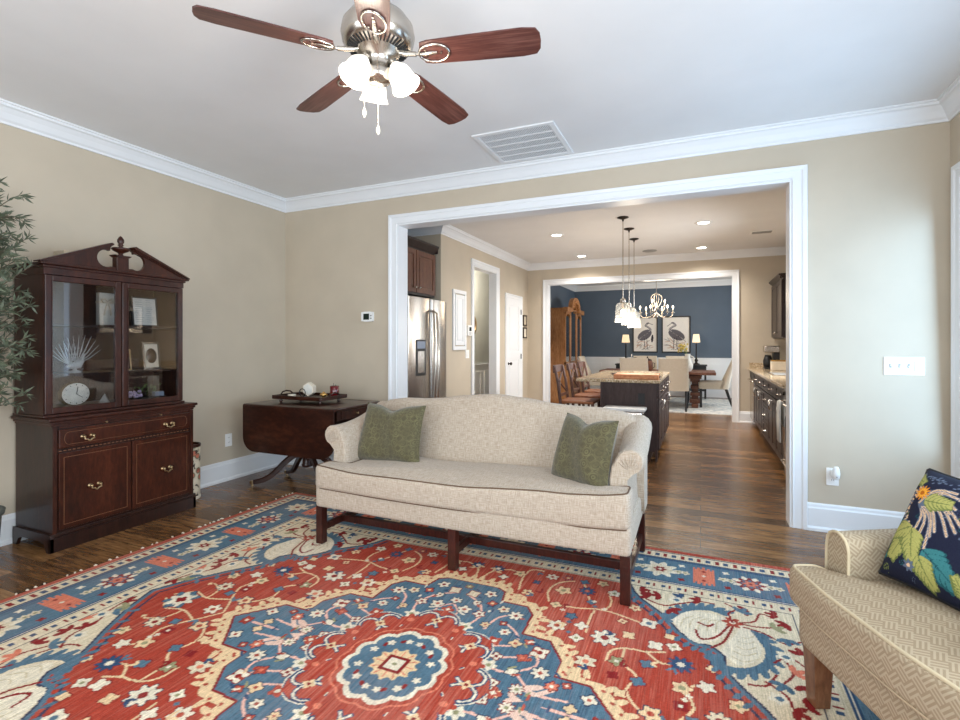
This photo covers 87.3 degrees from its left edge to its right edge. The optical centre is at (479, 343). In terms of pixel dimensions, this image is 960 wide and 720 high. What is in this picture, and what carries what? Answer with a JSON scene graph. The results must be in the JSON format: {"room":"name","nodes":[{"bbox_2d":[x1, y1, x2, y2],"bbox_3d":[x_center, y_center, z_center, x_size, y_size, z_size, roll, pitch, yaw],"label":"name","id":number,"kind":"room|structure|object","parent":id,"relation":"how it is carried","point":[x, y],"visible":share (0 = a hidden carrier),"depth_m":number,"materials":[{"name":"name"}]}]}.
{"room":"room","nodes":[
{"label":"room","id":0,"kind":"room"},
{"bbox_2d":[0,123,284,515],"bbox_3d":[-3.207,-0.120,2.746,0.120,2.740,5.855,0,0,24],"label":"wall","id":1,"kind":"structure","parent":0,"point":[231,250],"depth_m":4.30,"materials":[{"name":"paint"}]},
{"bbox_2d":[0,451,333,546],"bbox_3d":[-2.567,1.159,2.449,1.292,0.182,5.585,0,0,24],"label":"baseboard","id":2,"kind":"structure","parent":1,"relation":"attached to","point":[216,473],"depth_m":4.61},
{"bbox_2d":[225,433,231,446],"bbox_3d":[-2.312,0.883,4.628,0.009,0.116,0.070,0,0,24],"label":"wall outlet","id":3,"kind":"object","parent":1,"relation":"attached to","point":[228,437],"visible":1,"depth_m":4.62,"materials":[{"name":"white plastic"}]},
{"bbox_2d":[0,396,826,600],"bbox_3d":[0.732,1.300,5.903,7.200,0.100,15.000,0,0,24],"label":"floor","id":4,"kind":"structure","parent":0,"point":[716,486],"depth_m":3.78,"materials":[{"name":"brown wood"}]},
{"bbox_2d":[0,176,40,531],"bbox_3d":[-2.759,0.131,2.667,0.715,2.239,0.812,0,0,24],"label":"tree","id":5,"kind":"object","parent":4,"relation":"on","point":[5,302],"visible":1,"depth_m":2.86,"materials":[{"name":"green plant"}]},
{"bbox_2d":[10,236,197,553],"bbox_3d":[-2.544,0.256,3.490,0.443,1.988,0.980,0,0,24],"label":"china hutch","id":6,"kind":"object","parent":4,"relation":"on","point":[91,470],"visible":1,"depth_m":3.37,"materials":[{"name":"brown wood"}]},
{"bbox_2d":[57,381,89,405],"bbox_3d":[-2.615,0.322,3.244,0.050,0.160,0.179,0,0,24],"label":"mantel clock","id":7,"kind":"object","parent":6,"relation":"in","point":[74,393],"visible":1,"depth_m":3.22,"materials":[{"name":"white metal"}]},
{"bbox_2d":[53,336,98,372],"bbox_3d":[-2.657,0.064,3.317,0.072,0.248,0.305,0,0,24],"label":"bird","id":8,"kind":"object","parent":6,"relation":"on","point":[77,363],"visible":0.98,"depth_m":3.29},
{"bbox_2d":[98,394,110,402],"bbox_3d":[-2.575,0.370,3.453,0.059,0.062,0.059,0,0,-21],"label":"pyramid","id":9,"kind":"object","parent":6,"relation":"in","point":[104,399],"visible":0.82,"depth_m":3.44,"materials":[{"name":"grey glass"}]},
{"bbox_2d":[96,293,113,324],"bbox_3d":[-2.598,-0.241,3.501,0.062,0.225,0.106,0,0,24],"label":"gift box","id":10,"kind":"object","parent":6,"relation":"on","point":[104,301],"visible":0.81,"depth_m":3.48,"materials":[{"name":"paper"}]},
{"bbox_2d":[53,368,176,376],"bbox_3d":[-2.609,0.195,3.505,0.273,0.014,0.848,0,0,24],"label":"shelf","id":11,"kind":"object","parent":6,"relation":"attached to","point":[63,372],"depth_m":3.53,"materials":[{"name":"brown wood"}]},
{"bbox_2d":[53,323,176,328],"bbox_3d":[-2.609,-0.121,3.505,0.273,0.014,0.848,0,0,24],"label":"shelf","id":12,"kind":"object","parent":6,"relation":"attached to","point":[55,325],"depth_m":3.47,"materials":[{"name":"brown wood"}]},
{"bbox_2d":[129,296,158,326],"bbox_3d":[-2.490,-0.238,3.732,0.042,0.220,0.190,0,0,24],"label":"page","id":13,"kind":"object","parent":6,"relation":"on","point":[144,311],"visible":0.98,"depth_m":3.72,"materials":[{"name":"paper"}]},
{"bbox_2d":[131,395,165,398],"bbox_3d":[-2.448,0.395,3.719,0.150,0.014,0.250,0,0,24],"label":"dish","id":14,"kind":"object","parent":6,"relation":"on","point":[148,396],"visible":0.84,"depth_m":3.71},
{"bbox_2d":[129,390,142,397],"bbox_3d":[-2.486,0.362,3.619,0.062,0.058,0.114,0,0,24],"label":"bunch","id":15,"kind":"object","parent":14,"relation":"on","point":[134,393],"visible":0.82,"depth_m":3.61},
{"bbox_2d":[134,383,160,393],"bbox_3d":[-2.499,0.339,3.754,0.070,0.087,0.223,0,0,24],"label":"greenery sprig","id":16,"kind":"object","parent":14,"relation":"on","point":[144,386],"visible":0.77,"depth_m":3.77,"materials":[{"name":"green plant"}]},
{"bbox_2d":[152,391,163,395],"bbox_3d":[-2.398,0.369,3.746,0.040,0.035,0.070,0,0,24],"label":"trinket box","id":17,"kind":"object","parent":14,"relation":"on","point":[154,393],"visible":1,"depth_m":3.73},
{"bbox_2d":[141,342,160,369],"bbox_3d":[-2.456,0.087,3.755,0.040,0.200,0.125,0,0,24],"label":"photo frame","id":18,"kind":"object","parent":6,"relation":"on","point":[150,351],"visible":1,"depth_m":3.75,"materials":[{"name":"silver metal"}]},
{"bbox_2d":[146,348,156,362],"bbox_3d":[-2.451,0.087,3.753,0.015,0.112,0.080,0,0,24],"label":"photo","id":19,"kind":"object","parent":18,"relation":"attached to","point":[151,353],"depth_m":3.75,"materials":[{"name":"brown paper"}]},
{"bbox_2d":[193,442,200,498],"bbox_3d":[-2.362,1.029,4.076,0.176,0.442,0.176,0,0,24],"label":"floral canister","id":20,"kind":"object","parent":4,"relation":"on","point":[196,445],"visible":0.34,"depth_m":4.05,"materials":[{"name":"ceramic"}]},
{"bbox_2d":[243,399,379,485],"bbox_3d":[-1.476,0.881,4.436,1.010,0.738,0.663,0,0,24],"label":"table","id":21,"kind":"object","parent":4,"relation":"on","point":[293,429],"visible":0.7,"depth_m":4.17,"materials":[{"name":"brown wood"}]},
{"bbox_2d":[272,390,346,403],"bbox_3d":[-1.516,0.465,4.486,0.564,0.094,0.352,0,0,24],"label":"wooden tray","id":22,"kind":"object","parent":21,"relation":"on","point":[316,396],"visible":0.95,"depth_m":4.39,"materials":[{"name":"brown wood"}]},
{"bbox_2d":[303,382,315,395],"bbox_3d":[-1.548,0.409,4.564,0.107,0.124,0.047,0,0,18],"label":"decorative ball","id":23,"kind":"object","parent":22,"relation":"on","point":[310,388],"visible":0.97,"depth_m":4.54,"materials":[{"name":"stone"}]},
{"bbox_2d":[330,383,338,395],"bbox_3d":[-1.291,0.409,4.464,0.080,0.125,0.080,0,0,24],"label":"candle jar","id":24,"kind":"object","parent":22,"relation":"on","point":[333,388],"visible":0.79,"depth_m":4.43,"materials":[{"name":"red glass"}]},
{"bbox_2d":[408,296,445,397],"bbox_3d":[-0.876,0.367,5.862,0.808,1.765,0.915,0,0,24],"label":"refrigerator","id":25,"kind":"object","parent":4,"relation":"on","point":[426,317],"visible":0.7,"depth_m":5.69,"materials":[{"name":"grey metal"}]},
{"bbox_2d":[0,493,880,719],"bbox_3d":[-0.333,1.242,1.941,4.100,0.012,3.148,0,0,24],"label":"area rug","id":26,"kind":"object","parent":4,"relation":"on","point":[244,615],"visible":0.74,"depth_m":2.17,"materials":[{"name":"fabric"}]},
{"bbox_2d":[316,394,651,605],"bbox_3d":[-0.017,0.783,3.063,1.984,0.906,0.760,0,0,24],"label":"sofa","id":27,"kind":"object","parent":26,"relation":"on","point":[484,466],"visible":0.91,"depth_m":2.88,"materials":[{"name":"fabric"}]},
{"bbox_2d":[358,402,425,461],"bbox_3d":[-0.587,0.588,3.313,0.504,0.372,0.213,0,0,23],"label":"throw pillow","id":28,"kind":"object","parent":27,"relation":"on","point":[386,434],"visible":0.98,"depth_m":3.25,"materials":[{"name":"green fabric"}]},
{"bbox_2d":[551,413,618,485],"bbox_3d":[0.562,0.579,2.717,0.205,0.368,0.420,0,0,-34],"label":"throw pillow","id":29,"kind":"object","parent":27,"relation":"on","point":[584,452],"visible":0.96,"depth_m":2.62,"materials":[{"name":"green fabric"}]},
{"bbox_2d":[790,528,959,719],"bbox_3d":[1.465,0.753,1.414,0.821,0.966,0.710,0,0,1],"label":"armchair","id":30,"kind":"object","parent":26,"relation":"on","point":[892,644],"visible":0.91,"depth_m":1.45,"materials":[{"name":"fabric"}]},
{"bbox_2d":[878,468,959,611],"bbox_3d":[1.411,0.581,1.456,0.246,0.352,0.393,0,0,-8],"label":"floral pillow","id":31,"kind":"object","parent":30,"relation":"on","point":[923,554],"visible":1,"depth_m":1.49,"materials":[{"name":"fabric"}]},
{"bbox_2d":[550,298,583,402],"bbox_3d":[1.986,0.110,11.358,0.487,2.280,1.640,0,0,24],"label":"china cabinet","id":32,"kind":"object","parent":4,"relation":"on","point":[565,323],"visible":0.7,"depth_m":10.71,"materials":[{"name":"brown wood"}]},
{"bbox_2d":[553,364,599,406],"bbox_3d":[1.153,0.753,6.013,0.532,0.996,0.437,0,0,24],"label":"bar stool","id":33,"kind":"object","parent":4,"relation":"on","point":[556,368],"visible":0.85,"depth_m":5.99,"materials":[{"name":"brown wood"}]},
{"bbox_2d":[566,363,599,405],"bbox_3d":[1.414,0.753,6.608,0.532,0.996,0.437,0,0,24],"label":"bar stool","id":34,"kind":"object","parent":4,"relation":"on","point":[569,366],"visible":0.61,"depth_m":6.58,"materials":[{"name":"brown wood"}]},
{"bbox_2d":[577,361,599,405],"bbox_3d":[1.667,0.753,7.185,0.532,0.996,0.437,0,0,24],"label":"bar stool","id":35,"kind":"object","parent":4,"relation":"on","point":[580,364],"visible":0.41,"depth_m":7.15,"materials":[{"name":"brown wood"}]},
{"bbox_2d":[576,370,670,460],"bbox_3d":[1.889,0.819,6.365,0.919,0.862,1.925,0,0,24],"label":"kitchen island","id":36,"kind":"object","parent":4,"relation":"on","point":[654,395],"visible":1,"depth_m":5.50,"materials":[{"name":"brown wood"}]},
{"bbox_2d":[576,370,669,383],"bbox_3d":[1.877,0.404,6.370,0.893,0.032,1.925,0,0,24],"label":"island countertop","id":37,"kind":"structure","parent":36,"relation":"on","point":[604,376],"depth_m":5.67,"materials":[{"name":"stone"}]},
{"bbox_2d":[613,373,661,379],"bbox_3d":[1.769,0.361,5.667,0.522,0.052,0.320,0,0,23],"label":"cutting board","id":38,"kind":"object","parent":37,"relation":"on","point":[646,376],"visible":1,"depth_m":5.53,"materials":[{"name":"brown wood"}]},
{"bbox_2d":[638,393,644,404],"bbox_3d":[1.736,0.590,5.411,0.070,0.120,0.005,0,0,24],"label":"outlet plate","id":39,"kind":"object","parent":36,"relation":"attached to","point":[641,396],"depth_m":5.41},
{"bbox_2d":[603,405,646,415],"bbox_3d":[1.527,0.956,5.314,0.434,0.588,0.280,0,0,24],"label":"trash can","id":40,"kind":"object","parent":4,"relation":"on","point":[632,410],"visible":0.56,"depth_m":5.21,"materials":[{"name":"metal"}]},
{"bbox_2d":[570,397,731,415],"bbox_3d":[4.029,1.245,10.435,4.100,0.010,2.750,0,0,24],"label":"dining rug","id":41,"kind":"object","parent":4,"relation":"on","point":[676,404],"visible":0.29,"depth_m":9.98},
{"bbox_2d":[578,356,599,389],"bbox_3d":[2.480,0.757,10.869,0.685,0.976,0.530,0,0,24],"label":"dining chair","id":42,"kind":"object","parent":41,"relation":"on","point":[581,358],"visible":0.23,"depth_m":10.74,"materials":[{"name":"fabric"}]},
{"bbox_2d":[620,358,647,370],"bbox_3d":[3.024,0.757,9.787,0.530,0.976,0.685,0,0,24],"label":"dining chair","id":43,"kind":"object","parent":41,"relation":"on","point":[626,364],"visible":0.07,"depth_m":9.50,"materials":[{"name":"fabric"}]},
{"bbox_2d":[633,356,656,368],"bbox_3d":[3.656,0.757,11.229,0.530,0.976,0.685,0,0,24],"label":"dining chair","id":44,"kind":"object","parent":41,"relation":"on","point":[654,358],"visible":0.02,"depth_m":11.39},
{"bbox_2d":[599,368,715,407],"bbox_3d":[3.645,0.890,10.358,2.180,0.700,0.960,0,0,24],"label":"dining table","id":45,"kind":"object","parent":41,"relation":"on","point":[695,376],"visible":0.5,"depth_m":9.95,"materials":[{"name":"wood"}]},
{"bbox_2d":[647,356,654,370],"bbox_3d":[3.404,0.395,10.213,0.210,0.290,0.210,0,0,-21],"label":"jar","id":46,"kind":"object","parent":45,"relation":"on","point":[650,363],"visible":0.59,"depth_m":10.13,"materials":[{"name":"brown ceramic"}]},
{"bbox_2d":[684,354,694,370],"bbox_3d":[4.121,0.369,9.986,0.200,0.340,0.198,0,0,-24],"label":"pitcher","id":47,"kind":"object","parent":45,"relation":"on","point":[687,356],"visible":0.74,"depth_m":9.92,"materials":[{"name":"ceramic"}]},
{"bbox_2d":[677,343,687,353],"bbox_3d":[4.037,0.162,10.016,0.209,0.357,0.223,0,0,24],"label":"stems","id":48,"kind":"object","parent":47,"relation":"in","point":[682,345],"visible":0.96,"depth_m":10.01,"materials":[{"name":"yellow plant"}]},
{"bbox_2d":[658,358,688,411],"bbox_3d":[3.665,0.757,9.506,0.530,0.976,0.685,0,0,24],"label":"dining chair","id":49,"kind":"object","parent":41,"relation":"on","point":[678,368],"visible":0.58,"depth_m":9.25,"materials":[{"name":"fabric"}]},
{"bbox_2d":[666,356,690,402],"bbox_3d":[4.297,0.757,10.948,0.530,0.976,0.685,0,0,24],"label":"dining chair","id":50,"kind":"object","parent":41,"relation":"on","point":[667,357],"visible":0.12,"depth_m":11.18,"materials":[{"name":"fabric"}]},
{"bbox_2d":[699,360,731,406],"bbox_3d":[4.690,0.757,9.933,0.685,0.976,0.530,0,0,24],"label":"dining chair","id":51,"kind":"object","parent":41,"relation":"on","point":[724,384],"visible":0.92,"depth_m":9.73,"materials":[{"name":"fabric"}]},
{"bbox_2d":[690,364,706,398],"bbox_3d":[4.984,0.863,11.594,0.460,0.775,0.400,0,0,24],"label":"side table","id":52,"kind":"object","parent":4,"relation":"on","point":[701,366],"visible":0.43,"depth_m":11.39,"materials":[{"name":"wood"}]},
{"bbox_2d":[692,334,699,364],"bbox_3d":[4.976,0.124,11.576,0.170,0.700,0.170,0,0,24],"label":"lamp","id":53,"kind":"object","parent":52,"relation":"on","point":[696,338],"visible":0.96,"depth_m":11.53,"materials":[{"name":"brown metal"}]},
{"bbox_2d":[747,371,754,421],"bbox_3d":[4.408,0.787,7.529,0.688,0.745,0.600,0,0,24],"label":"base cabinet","id":54,"kind":"object","parent":4,"relation":"on","point":[751,380],"visible":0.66,"depth_m":7.53,"materials":[{"name":"metal"}]},
{"bbox_2d":[753,373,758,426],"bbox_3d":[4.161,0.833,6.955,0.679,0.835,0.638,0,0,24],"label":"base cabinet","id":55,"kind":"object","parent":4,"relation":"on","point":[755,389],"visible":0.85,"depth_m":7.04,"materials":[{"name":"brown wood"}]},
{"bbox_2d":[757,376,762,433],"bbox_3d":[3.924,0.833,6.414,0.679,0.835,0.538,0,0,24],"label":"base cabinet","id":56,"kind":"object","parent":4,"relation":"on","point":[760,379],"visible":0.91,"depth_m":6.54,"materials":[{"name":"brown wood"}]},
{"bbox_2d":[762,378,768,440],"bbox_3d":[3.711,0.833,5.929,0.679,0.835,0.518,0,0,24],"label":"base cabinet","id":57,"kind":"object","parent":4,"relation":"on","point":[765,382],"visible":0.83,"depth_m":6.04,"materials":[{"name":"brown wood"}]},
{"bbox_2d":[767,381,776,452],"bbox_3d":[3.478,0.833,5.398,0.679,0.835,0.638,0,0,24],"label":"base cabinet","id":58,"kind":"object","parent":4,"relation":"on","point":[772,399],"visible":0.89,"depth_m":5.47,"materials":[{"name":"brown wood"}]},
{"bbox_2d":[775,385,784,458],"bbox_3d":[3.222,0.833,4.814,0.679,0.835,0.633,0,0,24],"label":"base cabinet","id":59,"kind":"object","parent":4,"relation":"on","point":[780,451],"visible":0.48,"depth_m":4.92,"materials":[{"name":"wood"}]},
{"bbox_2d":[748,363,785,388],"bbox_3d":[3.588,0.353,5.633,0.669,0.117,4.799,0,0,24],"label":"countertop","id":60,"kind":"structure","parent":59,"relation":"on","point":[757,368],"depth_m":6.32,"materials":[{"name":"stone"}]},
{"bbox_2d":[763,346,779,368],"bbox_3d":[4.422,0.204,7.648,0.211,0.350,0.240,0,0,24],"label":"coffee maker","id":61,"kind":"object","parent":60,"relation":"on","point":[775,350],"visible":0.77,"depth_m":7.56,"materials":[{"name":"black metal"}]},
{"bbox_2d":[770,360,785,370],"bbox_3d":[4.316,0.304,7.280,0.188,0.150,0.208,0,0,24],"label":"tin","id":62,"kind":"object","parent":60,"relation":"on","point":[780,365],"visible":0.85,"depth_m":7.19,"materials":[{"name":"beige metal"}]},
{"bbox_2d":[780,388,785,474],"bbox_3d":[2.921,0.725,4.165,0.709,0.970,0.785,0,0,24],"label":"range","id":63,"kind":"object","parent":4,"relation":"on","point":[783,461],"visible":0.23,"depth_m":4.54,"materials":[{"name":"black metal"}]},
{"bbox_2d":[776,400,784,442],"bbox_3d":[2.688,0.688,4.500,0.049,0.365,0.170,0,0,24],"label":"dish towel","id":64,"kind":"object","parent":63,"relation":"hanging from","point":[780,417],"visible":0.93,"depth_m":4.46,"materials":[{"name":"fabric"}]},
{"bbox_3d":[3.546,0.862,12.225,0.460,0.775,0.400,0,0,24],"label":"side table","id":65,"kind":"object","parent":4,"relation":"on","visible":0},
{"bbox_2d":[622,335,629,357],"bbox_3d":[3.538,0.124,12.206,0.170,0.700,0.170,0,0,24],"label":"lamp","id":66,"kind":"object","parent":65,"relation":"on","point":[625,339],"visible":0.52,"depth_m":12.15,"materials":[{"name":"brown metal"}]},
{"bbox_2d":[414,234,444,301],"bbox_3d":[-0.878,-0.120,6.510,0.904,2.740,0.120,0,0,24],"label":"wall","id":67,"kind":"structure","parent":0,"point":[438,240],"depth_m":6.30,"materials":[{"name":"paint"}]},
{"bbox_2d":[0,0,959,285],"bbox_3d":[0.732,-1.540,5.903,7.200,0.100,15.000,0,0,24],"label":"ceiling","id":68,"kind":"structure","parent":0,"point":[155,76],"depth_m":2.89,"materials":[{"name":"paint"}]},
{"bbox_2d":[192,0,540,134],"bbox_3d":[-0.381,-1.164,2.050,1.248,0.652,1.218,0,0,24],"label":"ceiling fan","id":69,"kind":"object","parent":68,"relation":"hanging from","point":[378,35],"visible":1,"depth_m":1.95,"materials":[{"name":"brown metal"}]},
{"bbox_2d":[361,52,369,61],"bbox_3d":[-0.456,-1.111,1.964,0.052,0.047,0.054,0,0,24],"label":"socket","id":70,"kind":"object","parent":69,"relation":"attached to","point":[365,55],"depth_m":1.95,"materials":[{"name":"silver metal"}]},
{"bbox_2d":[389,58,398,65],"bbox_3d":[-0.338,-1.111,2.007,0.054,0.047,0.052,0,0,24],"label":"socket","id":71,"kind":"object","parent":69,"relation":"attached to","point":[392,61],"depth_m":1.99,"materials":[{"name":"silver metal"}]},
{"bbox_2d":[471,121,573,163],"bbox_3d":[0.332,-1.485,3.747,0.600,0.010,0.600,0,0,24],"label":"ceiling vent","id":72,"kind":"object","parent":68,"relation":"in","point":[539,140],"visible":1,"depth_m":3.71,"materials":[{"name":"grey plastic"}]},
{"bbox_2d":[617,216,628,315],"bbox_3d":[1.680,-0.873,5.913,0.181,1.234,0.181,0,0,-44],"label":"pendant light","id":73,"kind":"object","parent":68,"relation":"hanging from","point":[622,301],"visible":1,"depth_m":5.91,"materials":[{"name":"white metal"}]},
{"bbox_2d":[620,298,625,307],"bbox_3d":[1.680,-0.479,5.913,0.068,0.122,0.067,0,0,24],"label":"socket","id":74,"kind":"object","parent":73,"relation":"attached to","point":[622,301],"depth_m":5.90,"materials":[{"name":"silver metal"}]},
{"bbox_2d":[624,227,633,318],"bbox_3d":[1.924,-0.868,6.494,0.181,1.244,0.181,0,0,-44],"label":"pendant light","id":75,"kind":"object","parent":68,"relation":"hanging from","point":[629,229],"visible":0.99,"depth_m":6.47,"materials":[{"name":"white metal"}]},
{"bbox_2d":[626,303,631,311],"bbox_3d":[1.924,-0.469,6.494,0.068,0.122,0.067,0,0,24],"label":"socket","id":76,"kind":"object","parent":75,"relation":"attached to","point":[628,305],"depth_m":6.47,"materials":[{"name":"silver metal"}]},
{"bbox_2d":[629,238,638,321],"bbox_3d":[2.182,-0.861,7.123,0.181,1.259,0.181,0,0,-44],"label":"pendant light","id":77,"kind":"object","parent":68,"relation":"hanging from","point":[632,239],"visible":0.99,"depth_m":7.10,"materials":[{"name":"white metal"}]},
{"bbox_2d":[639,281,674,318],"bbox_3d":[3.585,-0.995,10.221,0.696,0.990,0.692,0,0,24],"label":"chandelier","id":78,"kind":"object","parent":68,"relation":"hanging from","point":[656,314],"visible":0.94,"depth_m":10.21,"materials":[{"name":"silver metal"}]},
{"bbox_2d":[695,221,711,224],"bbox_3d":[2.740,-1.486,6.169,0.200,0.009,0.200,0,0,24],"label":"recessed light","id":79,"kind":"object","parent":68,"relation":"in","point":[698,222],"visible":1,"depth_m":6.14,"materials":[{"name":"white plastic"}]},
{"bbox_2d":[749,229,774,234],"bbox_3d":[3.742,-1.484,6.680,0.280,0.011,0.180,0,0,24],"label":"ceiling vent","id":80,"kind":"object","parent":68,"relation":"in","point":[762,231],"visible":1,"depth_m":6.67,"materials":[{"name":"white plastic"}]},
{"bbox_2d":[474,270,488,363],"bbox_3d":[-0.533,-0.120,8.897,0.120,2.740,4.530,0,0,24],"label":"wall","id":81,"kind":"structure","parent":0,"point":[481,280],"depth_m":10.03,"materials":[{"name":"paint"}]},
{"bbox_2d":[474,363,488,394],"bbox_3d":[-0.457,0.819,8.870,0.040,0.862,4.280,0,0,24],"label":"trim","id":82,"kind":"structure","parent":81,"relation":"attached to","point":[481,371],"depth_m":10.01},
{"bbox_2d":[445,236,574,397],"bbox_3d":[0.985,-0.120,9.826,0.154,2.740,7.450,0,0,24],"label":"wall","id":83,"kind":"structure","parent":0,"point":[458,255],"depth_m":7.05,"materials":[{"name":"paint"}]},
{"bbox_2d":[452,289,466,349],"bbox_3d":[-0.273,-0.320,6.737,0.022,0.800,0.400,0,0,24],"label":"panel cover","id":84,"kind":"object","parent":83,"relation":"attached to","point":[459,302],"visible":1,"depth_m":6.71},
{"bbox_2d":[467,325,471,335],"bbox_3d":[-0.147,-0.188,7.014,0.030,0.145,0.130,0,0,24],"label":"alarm keypad","id":85,"kind":"object","parent":83,"relation":"attached to","point":[469,327],"visible":1,"depth_m":6.98,"materials":[{"name":"white plastic"}]},
{"bbox_2d":[471,258,499,394],"bbox_3d":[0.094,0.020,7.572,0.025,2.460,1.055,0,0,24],"label":"trim","id":86,"kind":"structure","parent":83,"relation":"attached to","point":[474,262],"depth_m":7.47,"materials":[{"name":"wood"}]},
{"bbox_2d":[505,293,522,396],"bbox_3d":[0.591,0.199,8.705,0.025,2.102,0.834,0,0,24],"label":"trim","id":87,"kind":"structure","parent":83,"relation":"attached to","point":[508,295],"depth_m":8.61,"materials":[{"name":"wood"}]},
{"bbox_2d":[507,297,521,396],"bbox_3d":[0.618,0.232,8.700,0.078,2.024,0.703,0,0,24],"label":"door","id":88,"kind":"structure","parent":83,"relation":"in","point":[514,312],"depth_m":8.72,"materials":[{"name":"white wood"}]},
{"bbox_2d":[408,225,785,270],"bbox_3d":[1.546,-1.431,6.504,5.110,0.118,4.845,0,0,24],"label":"trim","id":89,"kind":"structure","parent":83,"relation":"attached to","point":[449,231],"depth_m":8.14,"materials":[{"name":"wood"}]},
{"bbox_2d":[285,122,949,511],"bbox_3d":[0.516,-0.120,4.229,5.510,2.740,0.150,0,0,24],"label":"wall","id":90,"kind":"structure","parent":0,"point":[879,202],"depth_m":3.33,"materials":[{"name":"paint"}]},
{"bbox_2d":[361,311,373,321],"bbox_3d":[-1.081,-0.263,4.832,0.132,0.096,0.026,0,0,24],"label":"thermostat","id":91,"kind":"object","parent":90,"relation":"attached to","point":[365,316],"visible":1,"depth_m":4.82,"materials":[{"name":"white plastic"}]},
{"bbox_2d":[0,75,959,212],"bbox_3d":[-0.690,-1.431,1.626,5.390,0.118,5.585,0,0,24],"label":"trim","id":92,"kind":"structure","parent":90,"relation":"attached to","point":[946,107],"depth_m":3.72,"materials":[{"name":"wood"}]},
{"bbox_2d":[388,164,807,529],"bbox_3d":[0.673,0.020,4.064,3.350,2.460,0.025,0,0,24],"label":"trim","id":93,"kind":"structure","parent":90,"relation":"attached to","point":[798,174],"depth_m":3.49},
{"bbox_2d":[826,467,838,485],"bbox_3d":[2.342,0.882,3.341,0.070,0.116,0.009,0,0,24],"label":"wall outlet","id":94,"kind":"object","parent":90,"relation":"attached to","point":[829,480],"visible":0.67,"depth_m":3.35,"materials":[{"name":"white plastic"}]},
{"bbox_2d":[830,467,839,479],"bbox_3d":[2.333,0.844,3.302,0.050,0.082,0.071,0,0,24],"label":"night light","id":95,"kind":"object","parent":94,"relation":"attached to","point":[835,473],"visible":1,"depth_m":3.28,"materials":[{"name":"white plastic"}]},
{"bbox_2d":[884,357,924,375],"bbox_3d":[2.684,0.141,3.186,0.201,0.113,0.018,0,0,24],"label":"light switch","id":96,"kind":"object","parent":90,"relation":"attached to","point":[892,365],"visible":1,"depth_m":3.18,"materials":[{"name":"white plastic"}]},
{"bbox_2d":[561,279,731,291],"bbox_3d":[3.845,-1.425,10.390,4.700,0.130,3.880,0,0,24],"label":"trim","id":97,"kind":"structure","parent":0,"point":[575,288],"depth_m":12.28,"materials":[{"name":"wood"}]},
{"bbox_2d":[575,285,731,357],"bbox_3d":[4.703,-0.120,12.198,4.820,2.740,0.120,0,0,24],"label":"wall","id":98,"kind":"structure","parent":0,"point":[603,326],"depth_m":12.28,"materials":[{"name":"blue paint"}]},
{"bbox_2d":[633,317,657,352],"bbox_3d":[4.067,-0.230,12.392,0.590,0.880,0.035,0,0,24],"label":"print","id":99,"kind":"object","parent":98,"relation":"attached to","point":[645,330],"visible":0.99,"depth_m":12.39},
{"bbox_2d":[585,357,731,397],"bbox_3d":[4.616,0.789,12.149,4.700,0.922,0.040,0,0,24],"label":"trim","id":100,"kind":"structure","parent":98,"relation":"attached to","point":[720,365],"depth_m":11.85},
{"bbox_2d":[662,316,690,352],"bbox_3d":[4.718,-0.230,12.107,0.650,0.880,0.035,0,0,24],"label":"print","id":101,"kind":"object","parent":98,"relation":"attached to","point":[676,330],"visible":0.94,"depth_m":12.12},
{"bbox_2d":[528,255,785,411],"bbox_3d":[3.058,-0.120,8.552,4.666,2.740,0.120,0,0,24],"label":"wall","id":102,"kind":"structure","parent":0,"point":[755,273],"depth_m":8.01,"materials":[{"name":"paint"}]},
{"bbox_2d":[543,270,738,422],"bbox_3d":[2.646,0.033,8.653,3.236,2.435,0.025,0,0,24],"label":"trim","id":103,"kind":"structure","parent":102,"relation":"attached to","point":[735,273],"depth_m":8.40,"materials":[{"name":"wood"}]},
{"bbox_2d":[739,411,754,423],"bbox_3d":[4.234,1.159,7.955,0.233,0.182,0.028,0,0,24],"label":"baseboard","id":104,"kind":"structure","parent":102,"relation":"attached to","point":[744,416],"depth_m":7.97,"materials":[{"name":"wood"}]},
{"bbox_2d":[749,363,763,367],"bbox_3d":[3.595,0.338,5.630,0.654,0.085,4.799,0,0,24],"label":"backsplash","id":105,"kind":"structure","parent":102,"relation":"attached to","point":[751,365],"depth_m":7.90,"materials":[{"name":"stone"}]},
{"bbox_2d":[807,502,904,532],"bbox_3d":[1.434,1.159,0.695,0.752,0.182,5.585,0,0,24],"label":"baseboard","id":106,"kind":"structure","parent":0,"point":[821,517],"depth_m":3.30,"materials":[{"name":"wood"}]},
{"bbox_2d":[950,113,959,474],"bbox_3d":[1.809,-0.120,0.465,0.120,2.740,5.705,0,0,24],"label":"wall","id":107,"kind":"structure","parent":0,"point":[954,123],"depth_m":3.08,"materials":[{"name":"paint"}]},
{"bbox_2d":[951,161,959,477],"bbox_3d":[2.513,-0.015,2.251,0.025,2.110,1.720,0,0,24],"label":"trim","id":108,"kind":"structure","parent":107,"relation":"attached to","point":[955,170],"depth_m":3.00,"materials":[{"name":"wood"}]},
{"bbox_3d":[-1.541,-0.120,5.974,0.120,2.740,1.395,0,0,24],"label":"wall","id":109,"kind":"structure","parent":0,"visible":0},
{"bbox_2d":[408,235,438,297],"bbox_3d":[-1.049,-0.885,5.944,0.785,0.630,0.945,0,0,24],"label":"upper cabinet","id":110,"kind":"object","parent":109,"relation":"attached to","point":[421,258],"visible":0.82,"depth_m":5.90,"materials":[{"name":"brown wood"}]},
{"bbox_3d":[3.941,-0.120,5.454,0.120,2.740,4.845,0,0,24],"label":"wall","id":111,"kind":"structure","parent":0,"visible":0},
{"bbox_2d":[769,273,785,338],"bbox_3d":[4.452,-0.522,7.253,0.385,0.875,1.110,0,0,24],"label":"upper cabinet","id":112,"kind":"object","parent":111,"relation":"attached to","point":[778,283],"visible":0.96,"depth_m":7.12,"materials":[{"name":"brown wood"}]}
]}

